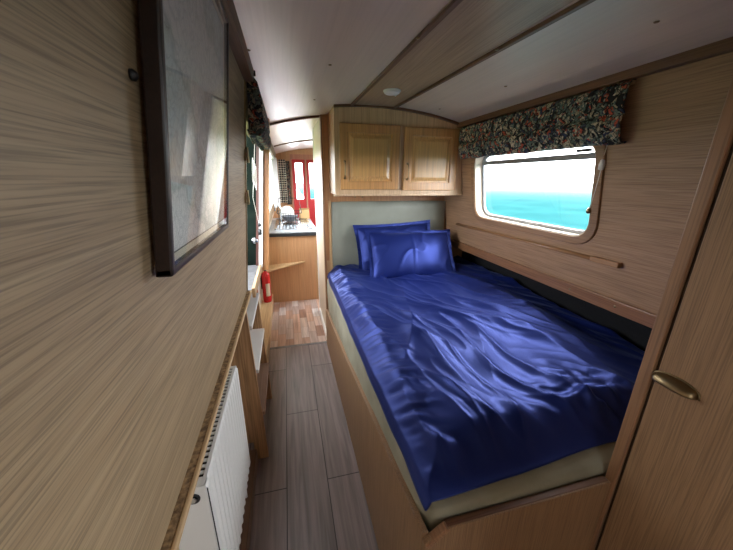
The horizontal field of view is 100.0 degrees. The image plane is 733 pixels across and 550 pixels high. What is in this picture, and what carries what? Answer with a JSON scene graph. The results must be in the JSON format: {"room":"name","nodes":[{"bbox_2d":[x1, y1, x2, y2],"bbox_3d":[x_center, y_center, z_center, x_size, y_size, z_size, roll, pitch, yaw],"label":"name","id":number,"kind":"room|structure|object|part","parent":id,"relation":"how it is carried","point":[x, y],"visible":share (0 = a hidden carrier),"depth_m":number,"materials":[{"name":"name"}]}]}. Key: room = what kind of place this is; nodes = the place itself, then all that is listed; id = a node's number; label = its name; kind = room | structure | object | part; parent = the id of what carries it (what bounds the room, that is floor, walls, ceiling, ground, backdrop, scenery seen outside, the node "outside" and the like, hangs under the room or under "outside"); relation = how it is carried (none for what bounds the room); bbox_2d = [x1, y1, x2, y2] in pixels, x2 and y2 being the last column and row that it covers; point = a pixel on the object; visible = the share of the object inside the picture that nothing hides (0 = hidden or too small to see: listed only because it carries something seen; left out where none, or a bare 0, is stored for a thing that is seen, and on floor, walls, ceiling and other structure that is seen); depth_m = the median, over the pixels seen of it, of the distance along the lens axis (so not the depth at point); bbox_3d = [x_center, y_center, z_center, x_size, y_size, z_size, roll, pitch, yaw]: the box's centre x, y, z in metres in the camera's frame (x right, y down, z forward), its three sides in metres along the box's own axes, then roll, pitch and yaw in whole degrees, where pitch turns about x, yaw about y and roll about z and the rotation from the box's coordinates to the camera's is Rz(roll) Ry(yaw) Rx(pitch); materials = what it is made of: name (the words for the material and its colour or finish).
{"room":"ship interior","nodes":[
{"label":"ship interior","id":0,"kind":"room"},
{"bbox_2d":[0,0,275,549],"bbox_3d":[-0.609,-0.405,1.550,0.162,0.970,8.000,-4,18,-14],"label":"wall","id":1,"kind":"structure","parent":0,"point":[110,368],"depth_m":0.27,"materials":[{"name":"brown wood"}]},
{"bbox_2d":[128,68,138,81],"bbox_3d":[-0.246,-0.212,0.326,0.008,0.012,0.012,-4,18,-14],"label":"screw","id":2,"kind":"object","parent":1,"relation":"attached to","point":[133,75],"visible":1,"depth_m":0.32,"materials":[{"name":"black metal"}]},
{"bbox_2d":[138,0,228,277],"bbox_3d":[-0.288,-0.279,0.537,0.075,0.456,0.432,-4,18,-14],"label":"framed picture","id":3,"kind":"object","parent":1,"relation":"attached to","point":[184,43],"visible":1,"depth_m":0.45,"materials":[{"name":"beige"}]},
{"bbox_2d":[161,290,251,549],"bbox_3d":[-0.133,0.658,-0.213,0.035,0.016,3.885,-4,18,-14],"label":"trim","id":4,"kind":"structure","parent":1,"relation":"attached to","point":[172,539],"depth_m":0.65,"materials":[{"name":"brown wood"}]},
{"bbox_2d":[222,0,253,81],"bbox_3d":[0.004,-0.215,-0.555,0.054,0.055,3.700,-4,18,-14],"label":"trim","id":5,"kind":"structure","parent":1,"relation":"attached to","point":[237,43],"depth_m":0.85,"materials":[{"name":"brown wood"}]},
{"bbox_2d":[244,80,261,297],"bbox_3d":[-0.686,-0.398,1.542,0.311,1.020,0.820,-4,18,-14],"label":"hatch","id":6,"kind":"object","parent":1,"relation":"attached to","point":[254,269],"visible":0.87,"depth_m":1.88,"materials":[{"name":"green paint"}]},
{"bbox_3d":[-0.776,-0.443,1.915,0.298,0.820,0.020,-4,18,-14],"label":"door","id":7,"kind":"part","parent":6,"relation":"part of","materials":[{"name":"green paint"}]},
{"bbox_3d":[-0.758,0.021,1.797,0.215,0.023,0.500,-4,18,-14],"label":"sill","id":8,"kind":"part","parent":6,"relation":"part of","materials":[{"name":"grey metal"}]},
{"bbox_3d":[-0.718,-0.220,1.973,0.048,0.048,0.030,-4,18,-14],"label":"knob","id":9,"kind":"part","parent":6,"relation":"part of","materials":[{"name":"silver metal"}]},
{"bbox_2d":[247,70,270,234],"bbox_3d":[-0.546,-0.517,1.568,0.124,0.734,0.682,-4,18,-14],"label":"blind","id":10,"kind":"object","parent":1,"relation":"attached to","point":[258,129],"visible":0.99,"depth_m":1.22,"materials":[{"name":"fabric"}]},
{"bbox_3d":[-0.597,-0.459,1.638,0.034,0.441,0.452,-6,19,-21],"label":"pull cord","id":11,"kind":"part","parent":10,"relation":"part of","materials":[{"name":"white plastic"}]},
{"bbox_2d":[259,118,269,269],"bbox_3d":[-0.651,-0.496,1.954,0.140,0.960,0.098,-4,18,-14],"label":"trim","id":12,"kind":"structure","parent":1,"relation":"attached to","point":[263,155],"depth_m":1.95,"materials":[{"name":"brown wood"}]},
{"bbox_2d":[269,150,273,212],"bbox_3d":[-1.120,-1.054,3.508,0.134,0.640,1.750,-4,18,-14],"label":"window","id":13,"kind":"structure","parent":1,"relation":"in","point":[271,156],"depth_m":4.27,"materials":[{"name":"white glass"}]},
{"bbox_2d":[271,157,280,206],"bbox_3d":[-1.266,-1.290,4.285,0.038,0.660,0.408,-1,18,-5],"label":"lace curtain","id":14,"kind":"object","parent":13,"relation":"hanging from","point":[276,193],"visible":0.91,"depth_m":4.22,"materials":[{"name":"white fabric"}]},
{"bbox_2d":[274,139,312,146],"bbox_3d":[-0.477,-1.707,4.001,1.410,0.119,0.030,-4,18,-14],"label":"trim","id":15,"kind":"structure","parent":1,"relation":"attached to","point":[310,139],"depth_m":3.88,"materials":[{"name":"brown wood"}]},
{"bbox_2d":[178,282,262,549],"bbox_3d":[-0.802,0.516,1.791,0.060,0.925,8.000,-4,18,-14],"label":"wall","id":16,"kind":"structure","parent":0,"point":[261,290],"depth_m":3.52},
{"bbox_2d":[179,366,249,549],"bbox_3d":[-0.513,0.803,1.088,0.131,0.796,0.561,-4,18,-14],"label":"radiator","id":17,"kind":"object","parent":16,"relation":"attached to","point":[214,521],"visible":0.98,"depth_m":0.91,"materials":[{"name":"white metal"}]},
{"bbox_3d":[-0.427,0.736,0.797,0.086,0.489,0.006,-4,18,-14],"label":"panel","id":18,"kind":"part","parent":17,"relation":"part of","materials":[{"name":"white metal"}]},
{"bbox_2d":[196,366,235,486],"bbox_3d":[-0.487,0.431,0.955,0.084,0.007,0.500,-4,18,-14],"label":"grille","id":19,"kind":"object","parent":17,"relation":"attached to","point":[209,459],"depth_m":0.88,"materials":[{"name":"white metal"}]},
{"bbox_3d":[-0.449,0.664,1.039,0.012,0.500,0.500,-4,18,-14],"label":"panel","id":20,"kind":"part","parent":17,"relation":"part of","materials":[{"name":"white metal"}]},
{"bbox_2d":[239,449,257,549],"bbox_3d":[-0.200,1.543,-0.033,0.110,0.075,3.730,-4,18,-14],"label":"baseboard","id":21,"kind":"structure","parent":16,"relation":"attached to","point":[248,514],"depth_m":1.42,"materials":[{"name":"brown wood"}]},
{"bbox_2d":[260,294,273,362],"bbox_3d":[-1.000,0.556,2.996,0.120,0.120,1.780,-4,18,-14],"label":"trim","id":22,"kind":"structure","parent":16,"relation":"attached to","point":[266,310],"depth_m":3.12,"materials":[{"name":"brown wood"}]},
{"bbox_2d":[260,270,271,302],"bbox_3d":[-1.148,0.090,3.514,0.102,0.454,0.094,11,21,31],"label":"fire extinguisher","id":23,"kind":"object","parent":22,"relation":"on","point":[265,277],"visible":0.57,"depth_m":3.49,"materials":[{"name":"red metal"}]},
{"bbox_2d":[269,148,312,217],"bbox_3d":[-0.823,-1.236,5.579,2.200,1.985,0.040,-4,18,-14],"label":"wall","id":24,"kind":"structure","parent":0,"point":[285,156],"depth_m":5.22,"materials":[{"name":"brown wood"}]},
{"bbox_2d":[277,159,287,202],"bbox_3d":[-1.416,-1.581,5.203,0.123,0.700,0.031,-4,18,-14],"label":"curtain","id":25,"kind":"object","parent":24,"relation":"hanging from","point":[281,163],"visible":1,"depth_m":5.20,"materials":[{"name":"multicoloured fabric"}]},
{"bbox_2d":[285,161,291,203],"bbox_3d":[-1.334,-1.569,5.250,0.072,0.710,0.027,-4,18,-14],"label":"curtain","id":26,"kind":"object","parent":24,"relation":"hanging from","point":[286,162],"visible":1,"depth_m":5.25,"materials":[{"name":"fabric"}]},
{"bbox_2d":[291,159,306,216],"bbox_3d":[-1.171,-1.117,5.517,0.230,1.790,0.035,-4,18,-14],"label":"door","id":27,"kind":"structure","parent":24,"relation":"in","point":[303,202],"depth_m":5.37,"materials":[{"name":"red"}]},
{"bbox_2d":[290,154,312,214],"bbox_3d":[-1.054,-1.160,5.523,0.515,1.870,0.035,-4,18,-14],"label":"trim","id":28,"kind":"structure","parent":24,"relation":"attached to","point":[292,156],"depth_m":5.26,"materials":[{"name":"wood"}]},
{"bbox_2d":[306,160,316,242],"bbox_3d":[-0.943,-1.133,5.572,0.230,1.790,0.035,-4,18,-14],"label":"door","id":29,"kind":"structure","parent":24,"relation":"in","point":[311,202],"depth_m":5.49,"materials":[{"name":"red"}]},
{"bbox_2d":[248,260,378,549],"bbox_3d":[0.178,0.913,2.177,2.250,0.050,8.000,-4,18,-14],"label":"floor","id":30,"kind":"structure","parent":0,"point":[310,495],"depth_m":1.73,"materials":[{"name":"grey laminate"}]},
{"bbox_2d":[231,291,271,458],"bbox_3d":[-0.676,0.520,1.814,0.145,0.905,0.516,-4,18,-14],"label":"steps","id":31,"kind":"structure","parent":30,"relation":"on","point":[250,358],"depth_m":1.64,"materials":[{"name":"brown wood"}]},
{"bbox_2d":[268,236,318,302],"bbox_3d":[-1.109,-0.263,4.406,0.678,0.830,1.360,-4,18,-14],"label":"base cabinet","id":32,"kind":"object","parent":30,"relation":"on","point":[297,282],"visible":0.63,"depth_m":3.79,"materials":[{"name":"brown wood"}]},
{"bbox_2d":[261,261,304,273],"bbox_3d":[-0.980,-0.090,3.632,0.514,0.065,0.243,-4,18,-14],"label":"shelf","id":33,"kind":"object","parent":32,"relation":"attached to","point":[273,267],"visible":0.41,"depth_m":3.67,"materials":[{"name":"brown wood"}]},
{"bbox_2d":[269,217,315,236],"bbox_3d":[-1.042,-0.694,4.290,0.581,0.063,1.401,-4,18,-14],"label":"countertop","id":34,"kind":"structure","parent":32,"relation":"on","point":[306,227],"depth_m":3.83,"materials":[{"name":"grey"}]},
{"bbox_2d":[274,203,285,226],"bbox_3d":[-1.123,-0.778,3.987,0.154,0.296,0.047,6,18,17],"label":"mixer tap","id":35,"kind":"object","parent":34,"relation":"on","point":[281,222],"visible":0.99,"depth_m":3.98,"materials":[{"name":"silver metal"}]},
{"bbox_3d":[-1.148,-0.807,3.985,0.102,0.241,0.022,5,18,14],"label":"spout","id":36,"kind":"part","parent":35,"relation":"part of","materials":[{"name":"silver metal"}]},
{"bbox_2d":[277,198,301,223],"bbox_3d":[-1.099,-0.927,4.365,0.340,0.346,0.386,-4,18,-14],"label":"dish rack","id":37,"kind":"object","parent":34,"relation":"on","point":[278,198],"visible":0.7,"depth_m":4.23,"materials":[{"name":"black plastic"}]},
{"bbox_2d":[279,206,293,218],"bbox_3d":[-1.161,-0.902,4.479,0.210,0.206,0.051,-4,18,-14],"label":"plate","id":38,"kind":"object","parent":37,"relation":"in","point":[285,209],"visible":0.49,"depth_m":4.48,"materials":[{"name":"white ceramic"}]},
{"bbox_2d":[277,210,300,223],"bbox_3d":[-1.100,-0.832,4.395,0.328,0.146,0.386,-4,18,-14],"label":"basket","id":39,"kind":"object","parent":37,"relation":"on","point":[278,210],"depth_m":4.24,"materials":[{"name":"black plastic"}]},
{"bbox_2d":[282,215,297,221],"bbox_3d":[-1.092,-0.808,4.389,0.240,0.080,0.240,-4,18,-14],"label":"bowl","id":40,"kind":"object","parent":37,"relation":"in","point":[291,217],"visible":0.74,"depth_m":4.32,"materials":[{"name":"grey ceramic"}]},
{"bbox_2d":[274,218,311,229],"bbox_3d":[-1.024,-0.714,4.264,0.460,0.008,1.000,-4,18,-14],"label":"sink","id":41,"kind":"object","parent":34,"relation":"in","point":[305,223],"depth_m":4.11,"materials":[{"name":"silver metal"}]},
{"bbox_2d":[299,208,309,218],"bbox_3d":[-0.975,-0.973,4.817,0.150,0.167,0.210,-4,18,-14],"label":"cardboard box","id":42,"kind":"object","parent":34,"relation":"on","point":[305,211],"visible":0.82,"depth_m":4.77,"materials":[{"name":"brown cardboard"}]},
{"bbox_2d":[270,341,326,348],"bbox_3d":[-0.683,0.670,2.870,0.660,0.024,0.028,-4,18,-14],"label":"trim","id":43,"kind":"structure","parent":30,"relation":"on","point":[322,341],"depth_m":2.87,"materials":[{"name":"grey metal"}]},
{"bbox_2d":[326,309,610,549],"bbox_3d":[0.531,0.602,1.992,1.331,0.661,2.117,-4,18,-14],"label":"bed base","id":44,"kind":"object","parent":30,"relation":"on","point":[566,517],"visible":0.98,"depth_m":0.92,"materials":[{"name":"brown wood"}]},
{"bbox_2d":[327,279,615,532],"bbox_3d":[0.531,0.441,1.952,1.309,0.388,2.082,-4,18,-14],"label":"mattress","id":45,"kind":"object","parent":44,"relation":"on","point":[593,462],"visible":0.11,"depth_m":0.91,"materials":[{"name":"beige fabric"}]},
{"bbox_2d":[353,220,429,269],"bbox_3d":[0.253,-0.232,2.650,0.727,0.449,0.197,-4,18,-14],"label":"pillow","id":46,"kind":"object","parent":45,"relation":"on","point":[362,246],"visible":0.19,"depth_m":2.59,"materials":[{"name":"blue fabric"}]},
{"bbox_2d":[364,229,455,277],"bbox_3d":[0.368,-0.160,2.490,0.759,0.400,0.266,-3,18,-11],"label":"pillow","id":47,"kind":"object","parent":45,"relation":"on","point":[394,253],"visible":0.88,"depth_m":2.43,"materials":[{"name":"blue fabric"}]},
{"bbox_2d":[327,255,644,510],"bbox_3d":[0.540,0.200,1.882,1.322,0.159,2.047,-4,18,-14],"label":"sheet","id":48,"kind":"object","parent":45,"relation":"on","point":[478,379],"visible":0.84,"depth_m":1.22,"materials":[{"name":"blue fabric"}]},
{"bbox_3d":[0.457,0.623,0.853,0.525,0.006,0.020,-4,18,-14],"label":"rail","id":49,"kind":"part","parent":44,"relation":"part of","materials":[{"name":"brown wood"}]},
{"bbox_2d":[589,77,732,549],"bbox_3d":[1.164,0.392,0.514,0.753,1.960,0.849,-4,18,-14],"label":"wardrobe","id":50,"kind":"object","parent":30,"relation":"on","point":[669,472],"visible":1,"depth_m":0.71,"materials":[{"name":"brown wood"}]},
{"bbox_3d":[0.727,0.257,0.730,0.026,0.030,0.100,-4,18,-14],"label":"cup handle","id":51,"kind":"part","parent":50,"relation":"part of","materials":[{"name":"gold metal"}]},
{"bbox_2d":[313,120,325,325],"bbox_3d":[-0.434,-0.405,2.998,0.025,1.960,0.710,-4,18,-14],"label":"wall","id":52,"kind":"structure","parent":0,"point":[316,130],"depth_m":2.98,"materials":[{"name":"white paint"}]},
{"bbox_2d":[312,129,319,307],"bbox_3d":[-0.525,-0.510,3.335,0.038,1.955,0.040,-4,18,-14],"label":"trim","id":53,"kind":"structure","parent":52,"relation":"attached to","point":[312,129],"depth_m":3.28,"materials":[{"name":"white wood"}]},
{"bbox_2d":[319,308,326,339],"bbox_3d":[-0.463,0.506,3.285,0.016,0.050,0.680,-4,18,-14],"label":"baseboard","id":54,"kind":"structure","parent":52,"relation":"attached to","point":[320,312],"depth_m":3.25,"materials":[{"name":"white wood"}]},
{"bbox_2d":[319,115,327,308],"bbox_3d":[-0.361,-0.292,2.648,0.011,1.957,0.058,-4,18,-14],"label":"trim","id":55,"kind":"structure","parent":52,"relation":"attached to","point":[320,118],"depth_m":2.55,"materials":[{"name":"wood"}]},
{"bbox_2d":[321,114,461,310],"bbox_3d":[0.303,-0.351,2.804,1.363,1.985,0.040,-4,18,-14],"label":"wall","id":56,"kind":"structure","parent":0,"point":[328,196],"depth_m":2.58,"materials":[{"name":"brown wood"}]},
{"bbox_2d":[270,115,319,125],"bbox_3d":[-0.545,-1.172,2.335,0.420,0.101,0.030,-4,18,-14],"label":"trim","id":57,"kind":"structure","parent":56,"relation":"attached to","point":[317,116],"depth_m":2.32,"materials":[{"name":"brown wood"}]},
{"bbox_2d":[327,201,444,272],"bbox_3d":[0.184,-0.346,2.731,1.079,0.618,0.035,-4,18,-14],"label":"headboard","id":58,"kind":"object","parent":56,"relation":"attached to","point":[342,216],"visible":0.59,"depth_m":2.65,"materials":[{"name":"grey fabric"}]},
{"bbox_2d":[327,107,462,197],"bbox_3d":[0.236,-0.923,2.384,1.032,0.617,0.364,-4,18,-14],"label":"upper cabinet","id":59,"kind":"object","parent":56,"relation":"attached to","point":[372,151],"visible":0.93,"depth_m":2.23,"materials":[{"name":"brown wood"}]},
{"bbox_3d":[0.026,-0.837,2.197,0.438,0.437,0.019,-4,18,-14],"label":"door","id":60,"kind":"part","parent":59,"relation":"part of","materials":[{"name":"brown wood"}]},
{"bbox_3d":[0.026,-0.837,2.198,0.326,0.325,0.015,-4,18,-14],"label":"panel","id":61,"kind":"part","parent":59,"relation":"part of","materials":[{"name":"brown wood"}]},
{"bbox_2d":[333,104,458,124],"bbox_3d":[0.248,-1.127,2.162,0.960,0.107,0.025,-4,18,-14],"label":"trim","id":62,"kind":"structure","parent":59,"relation":"attached to","point":[334,105],"depth_m":2.15,"materials":[{"name":"brown wood"}]},
{"bbox_3d":[0.483,-0.863,2.310,0.436,0.438,0.019,-4,18,-14],"label":"door","id":63,"kind":"part","parent":59,"relation":"part of","materials":[{"name":"brown wood"}]},
{"bbox_3d":[0.482,-0.863,2.311,0.324,0.326,0.015,-4,18,-14],"label":"panel","id":64,"kind":"part","parent":59,"relation":"part of","materials":[{"name":"brown wood"}]},
{"bbox_2d":[233,0,732,153],"bbox_3d":[0.169,-0.946,1.584,1.600,0.158,8.000,-4,18,-14],"label":"ceiling","id":65,"kind":"structure","parent":0,"point":[308,57],"depth_m":1.08,"materials":[{"name":"white paint"}]},
{"bbox_2d":[383,88,400,96],"bbox_3d":[0.143,-1.023,1.731,0.100,0.033,0.100,-4,18,-14],"label":"recessed light","id":66,"kind":"object","parent":65,"relation":"in","point":[390,91],"visible":1,"depth_m":1.70,"materials":[{"name":"white plastic"}]},
{"bbox_2d":[384,90,399,95],"bbox_3d":[0.143,-1.022,1.731,0.090,0.015,0.090,-4,18,-14],"label":"diffuser","id":67,"kind":"object","parent":66,"relation":"attached to","point":[388,92],"depth_m":1.71,"materials":[{"name":"white"}]},
{"bbox_2d":[350,0,462,105],"bbox_3d":[0.495,-0.480,-0.021,0.022,0.020,4.601,-4,18,-15],"label":"trim","id":68,"kind":"structure","parent":65,"relation":"attached to","point":[453,4],"depth_m":1.11,"materials":[{"name":"brown wood"}]},
{"bbox_2d":[393,0,595,108],"bbox_3d":[0.834,-0.494,0.064,0.018,0.034,4.604,-5,18,-16],"label":"trim","id":69,"kind":"structure","parent":65,"relation":"attached to","point":[579,4],"depth_m":1.07,"materials":[{"name":"brown wood"}]},
{"bbox_2d":[462,250,651,351],"bbox_3d":[1.093,0.378,2.250,0.270,0.940,8.000,-4,18,-14],"label":"wall","id":70,"kind":"structure","parent":0,"point":[638,334],"depth_m":1.78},
{"bbox_2d":[444,52,732,313],"bbox_3d":[1.311,-0.059,0.502,0.196,0.970,4.920,-4,18,-14],"label":"wall","id":71,"kind":"structure","parent":0,"point":[669,122],"depth_m":1.21,"materials":[{"name":"brown wood"}]},
{"bbox_2d":[471,145,606,243],"bbox_3d":[0.948,-0.523,1.846,0.154,0.524,1.025,-4,18,-14],"label":"window","id":72,"kind":"structure","parent":71,"relation":"in","point":[478,165],"depth_m":1.74,"materials":[{"name":"white plastic"}]},
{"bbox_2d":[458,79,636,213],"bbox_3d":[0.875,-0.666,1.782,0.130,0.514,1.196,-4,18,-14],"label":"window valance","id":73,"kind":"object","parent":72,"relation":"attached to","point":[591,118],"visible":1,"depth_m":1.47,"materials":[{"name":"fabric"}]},
{"bbox_3d":[1.014,-0.501,1.320,0.017,0.426,0.106,12,21,33],"label":"pull cord","id":74,"kind":"part","parent":73,"relation":"part of","materials":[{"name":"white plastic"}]},
{"bbox_2d":[456,223,621,267],"bbox_3d":[0.942,-0.240,1.989,0.027,0.033,1.385,-4,18,-14],"label":"wooden rod","id":75,"kind":"object","parent":71,"relation":"attached to","point":[596,259],"visible":1,"depth_m":1.62,"materials":[{"name":"brown wood"}]},
{"bbox_2d":[450,238,656,327],"bbox_3d":[1.016,-0.023,1.940,0.051,0.063,2.100,-4,18,-14],"label":"trim","id":76,"kind":"structure","parent":71,"relation":"attached to","point":[641,316],"depth_m":1.62,"materials":[{"name":"brown wood"}]},
{"bbox_2d":[457,36,732,127],"bbox_3d":[0.890,-0.898,1.601,0.060,0.038,2.150,-4,18,-14],"label":"trim","id":77,"kind":"structure","parent":71,"relation":"attached to","point":[724,46],"depth_m":1.16,"materials":[{"name":"brown wood"}]},
{"label":"outside","id":78,"kind":"structure","parent":0,"visible":0},
{"bbox_2d":[296,183,592,229],"bbox_3d":[122.873,-6.693,30.435,250.000,0.001,240.000,-4,18,-14],"label":"water","id":79,"kind":"structure","parent":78,"point":[563,205],"depth_m":26.58,"materials":[{"name":"teal liquid"}]}
]}

